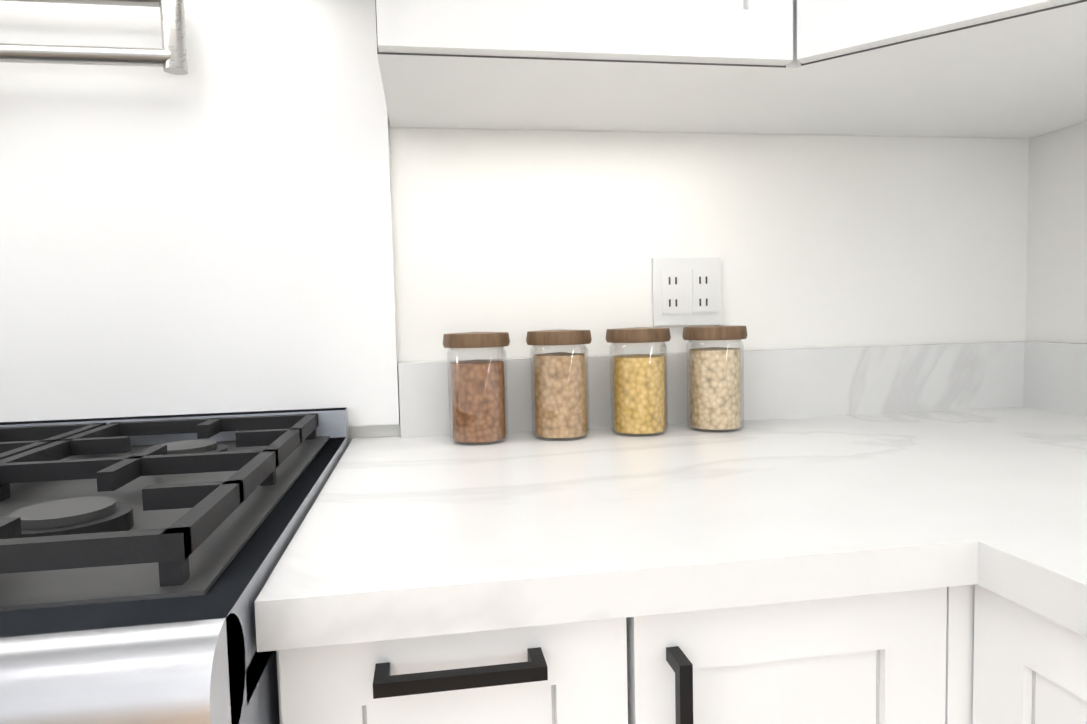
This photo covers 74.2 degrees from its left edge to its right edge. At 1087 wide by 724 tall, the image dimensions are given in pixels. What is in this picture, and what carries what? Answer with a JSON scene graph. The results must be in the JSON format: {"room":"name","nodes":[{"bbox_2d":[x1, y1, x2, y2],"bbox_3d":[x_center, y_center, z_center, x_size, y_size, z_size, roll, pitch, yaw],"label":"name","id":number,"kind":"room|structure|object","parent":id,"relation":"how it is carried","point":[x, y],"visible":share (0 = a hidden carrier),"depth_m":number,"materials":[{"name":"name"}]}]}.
{"room":"kitchen","nodes":[
{"label":"kitchen","id":0,"kind":"room"},
{"bbox_2d":[348,116,1028,443],"bbox_3d":[-1.504,-1.127,0.886,4.930,4.400,0.100,-2,4,-9],"label":"wall","id":1,"kind":"structure","parent":0,"point":[822,241],"depth_m":1.18,"materials":[{"name":"paint"}]},
{"bbox_2d":[0,0,399,425],"bbox_3d":[-0.754,-0.232,1.003,1.061,0.691,0.016,-2,4,-9],"label":"backsplash","id":2,"kind":"structure","parent":1,"relation":"attached to","point":[210,231],"depth_m":1.04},
{"bbox_2d":[0,0,187,74],"bbox_3d":[-0.673,-0.442,0.959,0.375,0.208,0.072,-2,4,-9],"label":"pot filler","id":3,"kind":"object","parent":2,"relation":"attached to","point":[170,56],"visible":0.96,"depth_m":0.95,"materials":[{"name":"silver metal"}]},
{"bbox_2d":[652,257,721,325],"bbox_3d":[0.236,-0.115,1.177,0.116,0.110,0.009,-2,4,-9],"label":"electrical outlet","id":4,"kind":"object","parent":1,"relation":"attached to","point":[686,291],"visible":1,"depth_m":1.17,"materials":[{"name":"plastic"}]},
{"bbox_2d":[375,0,1086,137],"bbox_3d":[-0.278,-0.824,0.356,2.498,1.032,1.373,-2,4,-9],"label":"upper cabinet","id":5,"kind":"object","parent":1,"relation":"attached to","point":[975,68],"visible":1,"depth_m":0.85,"materials":[{"name":"white wood"}]},
{"bbox_2d":[1025,121,1086,342],"bbox_3d":[1.340,-1.038,-1.535,0.100,4.400,5.600,-2,4,-9],"label":"wall","id":6,"kind":"structure","parent":0,"point":[1056,292],"depth_m":1.22,"materials":[{"name":"paint"}]},
{"bbox_3d":[-0.996,1.287,-1.725,4.930,0.100,5.700,-2,4,-9],"label":"floor","id":7,"kind":"structure","parent":0,"visible":0},
{"bbox_2d":[0,407,348,723],"bbox_3d":[-0.672,0.588,0.666,0.911,0.965,0.759,-2,4,-9],"label":"range","id":8,"kind":"object","parent":7,"relation":"on","point":[140,556],"visible":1,"depth_m":0.49,"materials":[{"name":"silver metal"}]},
{"bbox_2d":[276,584,1086,723],"bbox_3d":[0.570,0.672,-0.415,1.176,0.879,3.348,-2,4,-9],"label":"base cabinet","id":9,"kind":"object","parent":7,"relation":"on","point":[972,654],"visible":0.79,"depth_m":0.55,"materials":[{"name":"white wood"}]},
{"bbox_2d":[254,341,1086,651],"bbox_3d":[0.560,0.160,-0.474,1.177,0.149,3.398,-2,4,-9],"label":"countertop","id":10,"kind":"structure","parent":9,"relation":"on","point":[838,471],"depth_m":0.68,"materials":[{"name":"white stone"}]},
{"bbox_2d":[443,332,509,445],"bbox_3d":[-0.096,0.036,1.052,0.098,0.160,0.098,-2,4,-9],"label":"jar","id":11,"kind":"object","parent":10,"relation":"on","point":[478,398],"visible":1,"depth_m":1.02,"materials":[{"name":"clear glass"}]},
{"bbox_2d":[526,329,591,440],"bbox_3d":[0.024,0.032,1.071,0.098,0.160,0.098,-2,4,-9],"label":"jar","id":12,"kind":"object","parent":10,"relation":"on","point":[559,392],"visible":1,"depth_m":1.04,"materials":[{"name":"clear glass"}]},
{"bbox_2d":[606,327,670,436],"bbox_3d":[0.145,0.027,1.091,0.098,0.160,0.098,-2,4,-9],"label":"jar","id":13,"kind":"object","parent":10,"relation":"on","point":[638,402],"visible":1,"depth_m":1.06,"materials":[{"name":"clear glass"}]},
{"bbox_2d":[682,325,746,432],"bbox_3d":[0.265,0.023,1.110,0.098,0.160,0.098,-2,4,-9],"label":"jar","id":14,"kind":"object","parent":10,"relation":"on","point":[715,386],"visible":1,"depth_m":1.08,"materials":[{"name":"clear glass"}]}
]}

